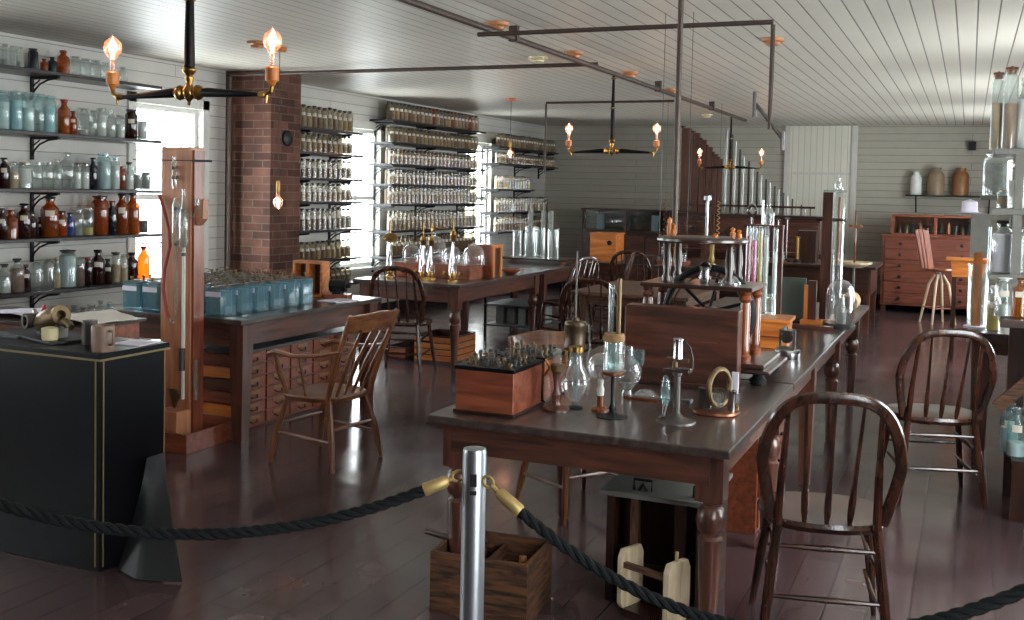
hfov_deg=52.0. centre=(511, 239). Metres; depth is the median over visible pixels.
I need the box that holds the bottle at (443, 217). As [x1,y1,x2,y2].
[441,210,445,226]
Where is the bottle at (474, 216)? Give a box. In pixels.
[472,209,476,225]
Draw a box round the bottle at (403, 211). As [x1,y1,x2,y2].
[401,210,405,228]
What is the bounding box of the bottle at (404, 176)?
[402,170,406,183]
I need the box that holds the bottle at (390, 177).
[388,169,393,182]
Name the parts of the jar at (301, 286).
plate, plate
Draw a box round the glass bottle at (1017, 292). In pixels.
[1010,278,1023,317]
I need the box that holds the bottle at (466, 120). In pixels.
[464,114,468,128]
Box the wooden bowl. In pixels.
[502,268,520,273]
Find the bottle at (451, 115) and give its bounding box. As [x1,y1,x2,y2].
[449,112,454,127]
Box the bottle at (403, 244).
[401,235,405,254]
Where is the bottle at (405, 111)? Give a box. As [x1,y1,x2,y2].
[403,104,407,120]
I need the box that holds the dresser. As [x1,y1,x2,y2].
[880,232,969,310]
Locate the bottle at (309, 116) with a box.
[305,106,311,126]
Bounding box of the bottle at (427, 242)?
[426,234,429,251]
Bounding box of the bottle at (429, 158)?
[427,152,431,164]
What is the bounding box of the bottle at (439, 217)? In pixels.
[438,210,441,226]
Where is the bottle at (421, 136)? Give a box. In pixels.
[420,129,423,143]
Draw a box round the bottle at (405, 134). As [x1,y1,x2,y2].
[403,128,407,142]
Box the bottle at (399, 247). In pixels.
[397,236,401,254]
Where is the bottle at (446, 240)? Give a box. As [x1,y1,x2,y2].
[444,233,448,249]
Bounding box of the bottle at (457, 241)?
[456,232,458,248]
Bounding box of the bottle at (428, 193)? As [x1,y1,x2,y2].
[426,187,430,202]
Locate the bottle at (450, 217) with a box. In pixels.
[448,210,452,226]
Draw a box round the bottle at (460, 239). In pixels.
[458,232,462,248]
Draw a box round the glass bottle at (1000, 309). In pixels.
[993,277,1012,315]
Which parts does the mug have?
handle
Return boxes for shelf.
[0,64,161,99]
[0,129,161,159]
[0,188,161,211]
[0,233,160,261]
[0,281,134,307]
[299,228,361,245]
[300,151,362,167]
[300,177,362,190]
[300,201,362,216]
[301,126,363,142]
[315,256,361,268]
[329,281,359,292]
[367,248,467,271]
[368,203,484,219]
[368,226,483,246]
[369,141,485,158]
[369,163,484,179]
[369,183,484,199]
[370,119,485,136]
[478,211,547,224]
[478,228,547,242]
[479,163,557,178]
[479,189,534,201]
[480,146,557,159]
[483,298,547,308]
[483,320,560,328]
[671,247,844,257]
[905,194,989,213]
[980,195,1008,199]
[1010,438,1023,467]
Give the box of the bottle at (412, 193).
[410,186,414,202]
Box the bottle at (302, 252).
[299,242,304,259]
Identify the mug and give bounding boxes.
[91,324,114,352]
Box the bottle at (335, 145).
[332,135,337,152]
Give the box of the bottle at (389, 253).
[387,244,392,255]
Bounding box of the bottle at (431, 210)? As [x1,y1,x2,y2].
[430,209,433,227]
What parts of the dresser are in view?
drawer, drawer, drawer, drawer, drawer, drawer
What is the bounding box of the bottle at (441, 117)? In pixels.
[439,110,443,125]
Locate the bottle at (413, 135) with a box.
[411,128,415,142]
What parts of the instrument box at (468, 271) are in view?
lid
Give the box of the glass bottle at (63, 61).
[57,50,69,73]
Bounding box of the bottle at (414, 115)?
[410,106,416,121]
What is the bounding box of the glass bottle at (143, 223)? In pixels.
[140,204,147,233]
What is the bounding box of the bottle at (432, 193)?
[431,187,434,202]
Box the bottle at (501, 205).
[499,197,502,210]
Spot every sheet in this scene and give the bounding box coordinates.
[0,308,40,315]
[70,309,137,323]
[115,340,156,346]
[317,298,358,302]
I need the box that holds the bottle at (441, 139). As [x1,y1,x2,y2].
[439,132,442,145]
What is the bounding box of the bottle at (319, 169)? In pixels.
[317,159,321,176]
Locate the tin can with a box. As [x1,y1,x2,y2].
[81,319,98,344]
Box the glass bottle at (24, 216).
[16,203,31,238]
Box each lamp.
[542,348,569,412]
[560,345,591,409]
[562,251,590,385]
[588,353,614,412]
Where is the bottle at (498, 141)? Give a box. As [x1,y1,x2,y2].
[496,133,500,145]
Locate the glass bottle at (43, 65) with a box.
[40,59,47,70]
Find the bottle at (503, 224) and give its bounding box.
[501,216,504,230]
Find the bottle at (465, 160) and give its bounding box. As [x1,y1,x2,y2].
[464,155,467,167]
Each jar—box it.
[0,90,8,128]
[9,90,21,129]
[18,162,30,187]
[22,92,33,130]
[28,48,37,68]
[43,106,54,132]
[58,249,76,286]
[72,162,81,187]
[74,209,82,234]
[76,257,84,285]
[77,108,89,134]
[80,163,89,189]
[82,210,92,234]
[91,195,108,235]
[95,108,105,135]
[97,162,110,188]
[110,161,119,188]
[110,252,119,281]
[116,114,124,137]
[118,166,125,189]
[119,254,127,280]
[122,274,147,306]
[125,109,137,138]
[133,164,141,189]
[138,113,146,138]
[142,165,150,189]
[143,276,160,310]
[146,273,160,285]
[204,271,217,278]
[204,279,209,310]
[205,268,213,275]
[205,280,236,313]
[206,274,221,286]
[207,277,225,289]
[213,267,229,274]
[217,269,233,277]
[221,272,238,284]
[224,275,242,283]
[228,278,248,310]
[232,268,249,275]
[236,271,253,278]
[240,273,258,281]
[245,276,264,308]
[251,269,266,276]
[256,272,273,280]
[261,275,279,305]
[271,270,287,282]
[277,273,294,303]
[292,271,308,301]
[419,236,446,262]
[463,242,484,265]
[765,294,775,314]
[910,171,921,194]
[927,167,944,194]
[952,168,968,195]
[982,152,1012,194]
[989,71,1004,148]
[990,220,1011,273]
[997,189,1008,208]
[1001,66,1019,147]
[1007,162,1023,207]
[1016,91,1023,147]
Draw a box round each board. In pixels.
[697,208,714,305]
[792,280,833,330]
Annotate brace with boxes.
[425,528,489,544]
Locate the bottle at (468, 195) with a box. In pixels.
[466,188,469,202]
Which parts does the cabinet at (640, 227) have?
cabinet door, cabinet door, case frame, cabinet door, cabinet door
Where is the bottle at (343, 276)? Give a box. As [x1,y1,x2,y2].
[340,267,345,279]
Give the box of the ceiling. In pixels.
[0,0,1023,125]
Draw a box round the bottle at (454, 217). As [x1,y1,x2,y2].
[452,210,455,226]
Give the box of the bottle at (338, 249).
[335,239,340,256]
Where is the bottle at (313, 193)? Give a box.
[311,183,316,200]
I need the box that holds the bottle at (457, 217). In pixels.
[456,210,459,226]
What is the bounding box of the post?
[704,196,710,235]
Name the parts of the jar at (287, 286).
plate, plate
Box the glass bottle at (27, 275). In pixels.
[23,264,30,291]
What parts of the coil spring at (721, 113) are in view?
cord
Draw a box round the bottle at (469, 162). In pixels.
[467,155,470,167]
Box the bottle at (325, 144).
[322,134,327,151]
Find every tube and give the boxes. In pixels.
[527,210,532,255]
[540,211,546,255]
[547,211,553,256]
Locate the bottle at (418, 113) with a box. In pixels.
[416,106,420,122]
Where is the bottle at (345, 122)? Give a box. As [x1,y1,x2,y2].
[342,111,347,130]
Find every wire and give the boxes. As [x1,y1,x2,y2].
[657,14,665,303]
[685,12,693,294]
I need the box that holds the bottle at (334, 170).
[332,161,336,177]
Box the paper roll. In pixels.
[842,291,860,311]
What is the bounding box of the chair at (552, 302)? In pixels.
[536,256,599,345]
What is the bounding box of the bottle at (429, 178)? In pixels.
[427,171,430,183]
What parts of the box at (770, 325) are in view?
lid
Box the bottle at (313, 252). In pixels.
[310,242,315,259]
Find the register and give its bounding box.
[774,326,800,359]
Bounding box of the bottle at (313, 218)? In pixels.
[310,208,315,228]
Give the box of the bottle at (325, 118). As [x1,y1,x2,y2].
[321,108,327,128]
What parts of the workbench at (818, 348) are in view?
leg, leg, leg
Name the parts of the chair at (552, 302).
leg, seat, post, post, leg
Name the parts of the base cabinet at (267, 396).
label pull, label pull, label pull, label pull, label pull, label pull, drawer, drawer, drawer, drawer, drawer, drawer, drawer, drawer, label pull, drawer, drawer, drawer, drawer, label pull, label pull, drawer, drawer, drawer, drawer, drawer, label pull, label pull, drawer, drawer, drawer, drawer, label pull, label pull, label pull, drawer, drawer, drawer, drawer, drawer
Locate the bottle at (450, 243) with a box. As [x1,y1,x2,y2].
[448,232,451,249]
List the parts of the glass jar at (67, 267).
lid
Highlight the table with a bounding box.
[944,213,1001,341]
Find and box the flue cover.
[282,130,292,145]
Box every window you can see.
[124,91,209,298]
[333,118,385,273]
[460,134,493,259]
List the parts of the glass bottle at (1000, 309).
lid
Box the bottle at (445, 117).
[443,111,447,125]
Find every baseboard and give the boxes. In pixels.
[377,299,444,310]
[552,281,1000,303]
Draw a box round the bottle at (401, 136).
[399,127,403,141]
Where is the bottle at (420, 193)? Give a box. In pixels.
[418,187,422,202]
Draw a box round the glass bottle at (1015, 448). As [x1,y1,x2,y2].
[1007,410,1023,456]
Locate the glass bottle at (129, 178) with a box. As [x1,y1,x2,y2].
[126,162,133,188]
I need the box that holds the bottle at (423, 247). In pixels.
[422,234,425,252]
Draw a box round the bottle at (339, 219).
[336,207,341,227]
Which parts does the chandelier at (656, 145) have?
arm, stem, arm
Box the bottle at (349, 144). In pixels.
[347,137,351,153]
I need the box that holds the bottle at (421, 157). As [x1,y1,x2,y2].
[419,151,423,164]
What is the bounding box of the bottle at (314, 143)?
[312,133,316,150]
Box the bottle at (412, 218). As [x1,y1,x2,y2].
[409,210,414,228]
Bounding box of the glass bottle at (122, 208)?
[115,193,128,234]
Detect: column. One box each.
[224,70,300,274]
[816,183,845,322]
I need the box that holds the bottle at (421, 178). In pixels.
[419,171,423,183]
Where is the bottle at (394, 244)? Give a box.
[392,243,396,254]
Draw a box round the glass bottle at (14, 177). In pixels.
[10,166,18,187]
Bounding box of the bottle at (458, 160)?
[457,154,460,166]
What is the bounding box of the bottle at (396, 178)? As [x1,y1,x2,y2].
[394,169,398,182]
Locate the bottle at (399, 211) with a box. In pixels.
[397,210,401,229]
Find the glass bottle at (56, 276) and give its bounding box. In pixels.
[53,257,60,287]
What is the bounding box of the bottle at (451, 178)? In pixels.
[449,173,453,184]
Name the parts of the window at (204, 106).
sash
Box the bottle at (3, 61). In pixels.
[1,43,8,64]
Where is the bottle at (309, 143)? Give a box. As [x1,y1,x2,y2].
[306,133,311,150]
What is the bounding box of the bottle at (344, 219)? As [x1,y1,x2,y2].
[341,208,346,227]
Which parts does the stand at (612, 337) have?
wooden rod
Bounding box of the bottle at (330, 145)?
[327,135,332,152]
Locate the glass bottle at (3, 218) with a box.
[0,208,7,238]
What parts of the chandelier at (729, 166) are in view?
arm, stem, arm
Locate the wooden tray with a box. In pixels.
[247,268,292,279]
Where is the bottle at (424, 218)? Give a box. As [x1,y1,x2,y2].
[422,210,426,227]
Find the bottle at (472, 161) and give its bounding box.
[470,156,473,167]
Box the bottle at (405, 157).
[403,150,407,163]
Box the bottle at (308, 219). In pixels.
[305,209,310,229]
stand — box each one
[383,220,397,276]
[419,223,426,278]
[425,223,435,279]
[447,218,457,280]
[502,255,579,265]
[596,278,627,420]
[656,337,695,425]
[709,244,717,265]
[839,210,872,306]
[946,257,991,359]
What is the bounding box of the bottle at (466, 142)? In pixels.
[463,135,467,148]
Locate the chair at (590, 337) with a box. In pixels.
[558,278,621,358]
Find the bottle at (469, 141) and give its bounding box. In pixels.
[467,135,471,148]
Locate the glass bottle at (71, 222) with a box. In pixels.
[67,212,74,236]
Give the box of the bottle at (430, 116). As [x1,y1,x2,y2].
[428,108,432,123]
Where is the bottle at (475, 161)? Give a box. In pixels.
[474,156,477,167]
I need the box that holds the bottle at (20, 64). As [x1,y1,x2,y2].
[16,46,23,66]
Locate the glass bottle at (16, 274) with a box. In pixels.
[9,258,23,291]
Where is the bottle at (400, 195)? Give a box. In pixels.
[397,186,402,202]
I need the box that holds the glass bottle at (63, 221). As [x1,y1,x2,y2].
[59,211,67,236]
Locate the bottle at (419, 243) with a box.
[418,235,421,252]
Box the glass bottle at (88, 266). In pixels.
[83,257,92,285]
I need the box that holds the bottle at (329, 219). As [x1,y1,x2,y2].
[326,209,331,228]
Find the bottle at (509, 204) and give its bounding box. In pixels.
[507,197,510,210]
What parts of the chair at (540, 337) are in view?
post, leg, crest rail, leg, leg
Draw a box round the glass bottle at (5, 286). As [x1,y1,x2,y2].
[0,263,10,292]
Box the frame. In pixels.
[617,543,689,619]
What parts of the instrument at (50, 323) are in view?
plate, rod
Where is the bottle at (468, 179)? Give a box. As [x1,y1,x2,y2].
[467,173,470,184]
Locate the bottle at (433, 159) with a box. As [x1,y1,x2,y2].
[430,152,435,165]
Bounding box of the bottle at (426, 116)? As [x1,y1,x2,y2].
[424,107,428,123]
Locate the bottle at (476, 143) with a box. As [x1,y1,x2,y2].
[473,136,477,149]
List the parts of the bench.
leg, shelf leg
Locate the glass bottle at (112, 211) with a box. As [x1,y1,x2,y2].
[109,201,116,234]
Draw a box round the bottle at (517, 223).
[515,216,518,229]
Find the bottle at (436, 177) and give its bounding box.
[434,172,438,183]
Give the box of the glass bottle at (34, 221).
[30,212,36,237]
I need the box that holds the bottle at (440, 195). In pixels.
[438,187,441,202]
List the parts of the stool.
backrest, leg, leg, seat, leg, leg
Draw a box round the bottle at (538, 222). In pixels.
[536,215,539,228]
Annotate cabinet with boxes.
[0,306,146,338]
[152,326,353,427]
[581,208,679,285]
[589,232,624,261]
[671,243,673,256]
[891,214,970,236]
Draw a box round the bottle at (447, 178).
[446,173,449,184]
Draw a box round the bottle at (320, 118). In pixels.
[317,107,322,127]
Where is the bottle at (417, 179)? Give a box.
[415,171,419,183]
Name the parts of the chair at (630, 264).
leg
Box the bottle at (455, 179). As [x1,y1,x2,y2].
[453,172,456,184]
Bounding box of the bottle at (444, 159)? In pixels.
[442,153,446,165]
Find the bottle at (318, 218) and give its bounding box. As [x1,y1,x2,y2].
[316,208,321,228]
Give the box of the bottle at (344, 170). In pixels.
[342,161,346,177]
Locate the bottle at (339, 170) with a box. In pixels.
[337,160,341,177]
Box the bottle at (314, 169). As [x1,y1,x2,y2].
[311,159,316,176]
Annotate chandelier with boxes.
[103,0,280,105]
[566,76,659,156]
[698,117,762,170]
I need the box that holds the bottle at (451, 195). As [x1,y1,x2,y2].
[449,187,452,202]
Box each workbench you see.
[112,295,381,443]
[353,270,544,370]
[426,363,792,613]
[461,259,594,330]
[562,297,868,485]
[571,280,718,353]
[582,255,741,297]
[750,257,882,333]
[968,304,1008,462]
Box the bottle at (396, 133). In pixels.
[393,126,398,141]
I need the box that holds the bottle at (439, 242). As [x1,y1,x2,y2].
[437,233,441,250]
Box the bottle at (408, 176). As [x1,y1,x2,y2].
[405,170,410,183]
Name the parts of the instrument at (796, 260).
rod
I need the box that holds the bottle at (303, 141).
[300,132,306,150]
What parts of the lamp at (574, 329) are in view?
rod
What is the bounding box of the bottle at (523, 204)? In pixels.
[521,197,524,210]
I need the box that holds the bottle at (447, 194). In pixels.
[445,187,449,202]
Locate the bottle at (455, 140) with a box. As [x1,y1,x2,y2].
[452,134,457,147]
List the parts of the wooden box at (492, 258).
frame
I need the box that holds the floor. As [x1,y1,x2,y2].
[0,284,1023,619]
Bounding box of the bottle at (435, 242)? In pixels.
[433,234,437,251]
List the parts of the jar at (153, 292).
plate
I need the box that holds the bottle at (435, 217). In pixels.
[434,210,437,226]
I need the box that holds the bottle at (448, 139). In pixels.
[446,133,450,146]
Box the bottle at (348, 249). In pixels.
[345,239,350,255]
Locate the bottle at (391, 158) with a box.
[388,149,394,162]
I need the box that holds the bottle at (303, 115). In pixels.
[301,104,306,125]
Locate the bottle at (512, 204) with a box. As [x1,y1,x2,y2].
[510,197,513,210]
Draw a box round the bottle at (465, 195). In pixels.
[463,188,466,202]
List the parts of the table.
ledge post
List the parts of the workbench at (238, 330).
leg, leg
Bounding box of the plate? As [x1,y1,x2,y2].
[0,331,19,338]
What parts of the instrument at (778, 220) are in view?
rod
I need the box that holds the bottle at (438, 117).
[436,109,439,124]
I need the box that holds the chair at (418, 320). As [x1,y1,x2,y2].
[369,266,436,377]
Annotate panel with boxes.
[762,276,806,323]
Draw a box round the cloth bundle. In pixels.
[957,199,978,213]
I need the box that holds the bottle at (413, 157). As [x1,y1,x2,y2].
[411,151,415,163]
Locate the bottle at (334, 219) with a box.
[331,208,336,227]
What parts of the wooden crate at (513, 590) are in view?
chisel handle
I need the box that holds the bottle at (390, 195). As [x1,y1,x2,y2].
[388,186,393,202]
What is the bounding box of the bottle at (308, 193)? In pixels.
[306,183,310,200]
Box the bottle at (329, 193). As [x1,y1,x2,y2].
[327,183,331,200]
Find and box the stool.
[915,229,955,324]
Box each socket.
[106,71,118,88]
[265,66,278,85]
[276,181,279,193]
[566,140,571,147]
[653,140,659,148]
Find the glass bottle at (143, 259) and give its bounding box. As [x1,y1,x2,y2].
[137,246,149,279]
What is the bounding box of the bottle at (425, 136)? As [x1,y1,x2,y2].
[422,130,427,144]
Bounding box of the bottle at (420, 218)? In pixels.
[418,211,422,228]
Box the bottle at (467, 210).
[466,209,469,225]
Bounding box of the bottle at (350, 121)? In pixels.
[348,111,352,131]
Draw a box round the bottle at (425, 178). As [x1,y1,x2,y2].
[423,171,427,183]
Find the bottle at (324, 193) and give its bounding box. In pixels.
[322,183,326,200]
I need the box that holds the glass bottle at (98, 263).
[91,249,104,284]
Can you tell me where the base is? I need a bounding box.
[165,413,231,454]
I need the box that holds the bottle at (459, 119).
[457,113,461,127]
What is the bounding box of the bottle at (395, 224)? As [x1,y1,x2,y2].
[393,211,397,229]
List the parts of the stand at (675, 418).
focus rod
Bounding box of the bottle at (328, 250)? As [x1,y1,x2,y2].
[326,240,330,257]
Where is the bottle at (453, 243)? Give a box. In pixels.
[452,241,455,249]
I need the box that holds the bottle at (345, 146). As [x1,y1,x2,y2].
[341,137,347,153]
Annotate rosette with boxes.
[246,40,267,47]
[485,20,508,29]
[528,55,547,62]
[564,50,583,57]
[621,71,638,76]
[664,88,675,92]
[701,114,712,117]
[761,37,784,45]
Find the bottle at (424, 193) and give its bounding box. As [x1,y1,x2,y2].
[423,187,426,202]
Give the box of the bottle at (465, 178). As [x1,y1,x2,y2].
[463,173,466,184]
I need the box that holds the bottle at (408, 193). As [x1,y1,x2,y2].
[406,186,410,202]
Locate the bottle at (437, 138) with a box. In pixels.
[434,132,439,145]
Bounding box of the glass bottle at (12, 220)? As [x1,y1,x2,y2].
[7,210,17,238]
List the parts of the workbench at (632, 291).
leg, leg, leg, leg, leg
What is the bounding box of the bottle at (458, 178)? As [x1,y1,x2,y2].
[456,172,460,184]
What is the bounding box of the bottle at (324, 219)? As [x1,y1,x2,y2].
[321,208,326,228]
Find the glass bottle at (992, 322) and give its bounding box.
[985,286,1000,329]
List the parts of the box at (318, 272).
panel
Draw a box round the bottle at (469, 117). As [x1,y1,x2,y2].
[466,115,471,129]
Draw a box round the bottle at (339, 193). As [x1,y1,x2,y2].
[337,183,341,200]
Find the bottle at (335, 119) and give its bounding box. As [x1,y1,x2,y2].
[331,109,337,129]
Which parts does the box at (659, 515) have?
panel, post, wire handle, panel, post, panel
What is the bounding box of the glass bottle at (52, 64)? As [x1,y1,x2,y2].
[48,57,56,71]
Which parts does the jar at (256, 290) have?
plate, plate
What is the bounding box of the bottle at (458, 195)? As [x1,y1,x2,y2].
[456,188,459,202]
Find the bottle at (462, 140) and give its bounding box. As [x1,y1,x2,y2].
[461,135,464,147]
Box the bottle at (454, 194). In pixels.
[452,187,456,202]
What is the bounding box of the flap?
[118,452,181,581]
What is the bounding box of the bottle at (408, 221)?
[406,211,410,228]
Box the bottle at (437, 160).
[435,153,438,165]
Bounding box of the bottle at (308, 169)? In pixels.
[306,159,311,176]
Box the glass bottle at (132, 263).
[125,252,137,281]
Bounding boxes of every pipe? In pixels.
[226,77,232,271]
[229,62,597,76]
[396,0,746,121]
[477,19,773,36]
[544,104,546,173]
[546,100,673,103]
[672,0,683,233]
[752,24,784,149]
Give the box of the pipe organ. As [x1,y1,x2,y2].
[671,126,844,302]
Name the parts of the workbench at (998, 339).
leg, leg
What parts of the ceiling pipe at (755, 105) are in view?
joint arm, joint arm, joint arm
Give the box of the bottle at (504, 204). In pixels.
[502,197,505,210]
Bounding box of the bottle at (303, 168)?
[300,158,305,176]
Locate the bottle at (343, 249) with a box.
[341,239,345,256]
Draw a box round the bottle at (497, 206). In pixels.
[494,197,499,211]
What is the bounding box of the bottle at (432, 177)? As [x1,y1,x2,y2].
[431,172,434,183]
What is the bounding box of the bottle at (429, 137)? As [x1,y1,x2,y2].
[427,131,431,144]
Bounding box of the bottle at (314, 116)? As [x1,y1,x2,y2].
[311,106,317,127]
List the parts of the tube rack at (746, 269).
ring handle, thin rod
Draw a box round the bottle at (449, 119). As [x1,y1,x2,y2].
[446,111,450,126]
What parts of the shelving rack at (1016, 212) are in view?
shelf, shelf, shelf, post, post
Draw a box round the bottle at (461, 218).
[459,210,462,225]
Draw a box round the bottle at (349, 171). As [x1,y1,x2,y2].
[347,162,351,177]
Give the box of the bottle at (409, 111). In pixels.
[408,104,412,120]
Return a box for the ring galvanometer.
[693,367,738,417]
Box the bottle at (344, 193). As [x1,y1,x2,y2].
[342,183,346,200]
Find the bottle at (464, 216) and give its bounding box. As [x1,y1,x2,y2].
[462,209,466,225]
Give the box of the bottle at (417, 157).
[414,151,419,164]
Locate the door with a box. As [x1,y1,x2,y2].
[783,126,857,295]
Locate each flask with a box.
[613,345,642,394]
[1000,298,1006,303]
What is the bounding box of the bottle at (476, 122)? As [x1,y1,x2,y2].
[474,116,477,130]
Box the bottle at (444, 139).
[442,133,446,146]
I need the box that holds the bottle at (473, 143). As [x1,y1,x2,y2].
[470,136,474,148]
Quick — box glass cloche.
[823,279,855,329]
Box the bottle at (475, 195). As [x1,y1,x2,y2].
[473,193,476,202]
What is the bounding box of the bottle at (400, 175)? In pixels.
[398,169,402,182]
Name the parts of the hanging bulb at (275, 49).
cord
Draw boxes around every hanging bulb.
[272,47,286,203]
[506,98,515,155]
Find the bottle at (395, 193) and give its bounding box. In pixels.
[393,186,397,202]
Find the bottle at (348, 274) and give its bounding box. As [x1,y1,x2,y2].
[345,267,350,280]
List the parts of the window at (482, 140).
sash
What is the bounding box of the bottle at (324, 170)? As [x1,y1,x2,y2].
[322,160,326,176]
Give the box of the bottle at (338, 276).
[335,267,340,279]
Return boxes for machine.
[624,217,786,385]
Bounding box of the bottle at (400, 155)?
[398,149,402,163]
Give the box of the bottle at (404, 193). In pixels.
[402,186,406,202]
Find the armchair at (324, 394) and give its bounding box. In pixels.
[266,308,399,473]
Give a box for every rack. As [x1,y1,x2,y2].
[483,281,562,334]
[742,201,784,313]
[987,148,1023,316]
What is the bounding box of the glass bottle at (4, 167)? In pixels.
[0,158,9,188]
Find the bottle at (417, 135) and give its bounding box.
[414,129,419,143]
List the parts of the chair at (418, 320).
post, leg, seat, post, leg, leg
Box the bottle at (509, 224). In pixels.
[507,216,510,230]
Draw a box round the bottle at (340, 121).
[338,110,342,130]
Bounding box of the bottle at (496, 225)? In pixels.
[494,217,498,230]
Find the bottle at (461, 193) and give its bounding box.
[460,188,463,202]
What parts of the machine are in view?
turned post, turned post, post, post, board, post, post, turned post, turned post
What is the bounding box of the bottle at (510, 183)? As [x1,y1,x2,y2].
[508,176,511,188]
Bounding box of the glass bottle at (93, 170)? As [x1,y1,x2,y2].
[88,158,97,189]
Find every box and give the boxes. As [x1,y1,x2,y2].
[293,259,329,296]
[394,260,483,279]
[404,257,449,261]
[453,348,543,418]
[467,243,502,276]
[498,339,564,402]
[599,473,732,608]
[625,254,657,264]
[656,259,689,265]
[760,313,795,347]
[797,230,818,262]
[968,142,975,150]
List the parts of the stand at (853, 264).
rod, dish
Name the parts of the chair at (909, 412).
leg, leg, post, seat, leg, post, leg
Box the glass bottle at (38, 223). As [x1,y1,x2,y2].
[37,217,40,236]
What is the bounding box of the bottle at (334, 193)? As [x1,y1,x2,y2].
[332,184,336,200]
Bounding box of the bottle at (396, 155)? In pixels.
[394,149,398,162]
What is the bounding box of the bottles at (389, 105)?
[384,101,471,203]
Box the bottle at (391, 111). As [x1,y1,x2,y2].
[389,102,394,118]
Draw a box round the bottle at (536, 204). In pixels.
[534,197,537,210]
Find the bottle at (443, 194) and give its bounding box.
[442,187,445,202]
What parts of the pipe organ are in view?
case panel, case panel, pipe rail, cornice, case panel, case panel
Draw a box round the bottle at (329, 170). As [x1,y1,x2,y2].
[326,160,331,177]
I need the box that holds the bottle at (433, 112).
[430,109,436,124]
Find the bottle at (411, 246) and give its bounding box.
[409,235,413,253]
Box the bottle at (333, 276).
[330,268,335,278]
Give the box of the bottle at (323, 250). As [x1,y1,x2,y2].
[320,241,325,258]
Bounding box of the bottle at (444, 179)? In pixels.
[442,172,445,184]
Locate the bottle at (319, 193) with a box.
[316,183,321,200]
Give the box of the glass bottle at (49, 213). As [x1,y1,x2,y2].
[40,196,58,237]
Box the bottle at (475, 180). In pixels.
[473,173,476,185]
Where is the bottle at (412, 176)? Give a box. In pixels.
[411,170,414,183]
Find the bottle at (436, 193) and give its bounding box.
[434,187,438,202]
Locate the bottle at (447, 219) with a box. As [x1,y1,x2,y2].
[445,210,448,226]
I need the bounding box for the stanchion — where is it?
[459,446,486,619]
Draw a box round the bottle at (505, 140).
[503,133,506,146]
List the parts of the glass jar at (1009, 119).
lid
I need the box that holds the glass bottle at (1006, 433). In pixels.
[999,420,1017,450]
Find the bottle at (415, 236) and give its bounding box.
[414,235,417,252]
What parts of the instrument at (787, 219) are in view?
rod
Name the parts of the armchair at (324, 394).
leg, arm, leg, seat, leg, post, arm, crest rail, leg, post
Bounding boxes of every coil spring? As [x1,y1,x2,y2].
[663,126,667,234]
[716,113,721,233]
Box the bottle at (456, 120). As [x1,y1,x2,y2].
[454,112,457,127]
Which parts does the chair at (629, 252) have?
post, post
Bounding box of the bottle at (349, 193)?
[347,183,351,200]
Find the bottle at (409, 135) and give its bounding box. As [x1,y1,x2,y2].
[408,128,411,142]
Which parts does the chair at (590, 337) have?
post, seat, post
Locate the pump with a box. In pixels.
[133,147,231,454]
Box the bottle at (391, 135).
[389,126,394,140]
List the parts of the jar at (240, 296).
plate, plate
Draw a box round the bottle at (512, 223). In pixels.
[510,216,513,229]
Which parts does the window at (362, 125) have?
sash, sill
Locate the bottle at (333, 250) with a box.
[331,240,335,257]
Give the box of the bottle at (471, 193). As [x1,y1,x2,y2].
[470,188,473,202]
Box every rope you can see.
[0,469,461,540]
[482,475,1023,619]
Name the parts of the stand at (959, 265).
leg, leg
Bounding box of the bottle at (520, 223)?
[518,216,521,229]
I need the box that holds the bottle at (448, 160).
[445,153,449,166]
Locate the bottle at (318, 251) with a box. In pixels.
[314,241,320,258]
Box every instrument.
[7,305,80,344]
[776,219,780,259]
[783,217,789,261]
[793,236,800,262]
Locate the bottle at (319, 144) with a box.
[316,134,322,151]
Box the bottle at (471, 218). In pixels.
[469,210,472,225]
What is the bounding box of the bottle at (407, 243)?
[405,235,409,253]
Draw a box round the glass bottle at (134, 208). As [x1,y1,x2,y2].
[127,193,139,233]
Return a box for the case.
[619,303,745,393]
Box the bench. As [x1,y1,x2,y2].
[992,315,1023,522]
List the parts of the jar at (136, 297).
plate, plate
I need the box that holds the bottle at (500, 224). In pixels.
[498,217,501,230]
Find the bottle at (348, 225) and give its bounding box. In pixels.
[346,208,350,227]
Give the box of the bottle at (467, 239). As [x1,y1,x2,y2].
[466,232,469,247]
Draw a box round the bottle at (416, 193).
[415,187,418,202]
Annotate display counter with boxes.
[0,327,170,571]
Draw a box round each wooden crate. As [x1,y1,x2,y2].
[384,341,413,360]
[414,329,475,364]
[429,531,551,619]
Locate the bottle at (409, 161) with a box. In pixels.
[407,150,411,163]
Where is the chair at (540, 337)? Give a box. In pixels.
[508,330,618,525]
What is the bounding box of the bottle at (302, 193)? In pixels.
[300,183,305,200]
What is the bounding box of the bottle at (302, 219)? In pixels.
[300,208,305,229]
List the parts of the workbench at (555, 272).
leg, leg, leg, leg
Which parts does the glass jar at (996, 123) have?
lid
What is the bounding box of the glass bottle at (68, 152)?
[59,152,74,188]
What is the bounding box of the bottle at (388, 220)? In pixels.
[387,211,393,229]
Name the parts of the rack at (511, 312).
leg, glass, leg, leg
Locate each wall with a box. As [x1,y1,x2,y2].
[0,32,544,339]
[544,125,1023,300]
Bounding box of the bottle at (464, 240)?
[462,232,465,248]
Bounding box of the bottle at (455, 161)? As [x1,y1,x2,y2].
[453,154,456,166]
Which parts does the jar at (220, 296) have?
plate, plate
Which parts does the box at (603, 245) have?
lid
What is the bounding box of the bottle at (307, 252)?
[305,242,310,259]
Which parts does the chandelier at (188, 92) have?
arm, stem, arm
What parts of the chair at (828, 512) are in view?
leg, leg, post, seat, leg, post, leg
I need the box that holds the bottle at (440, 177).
[438,171,442,184]
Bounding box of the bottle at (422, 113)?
[420,106,424,122]
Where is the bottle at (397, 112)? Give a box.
[395,103,399,119]

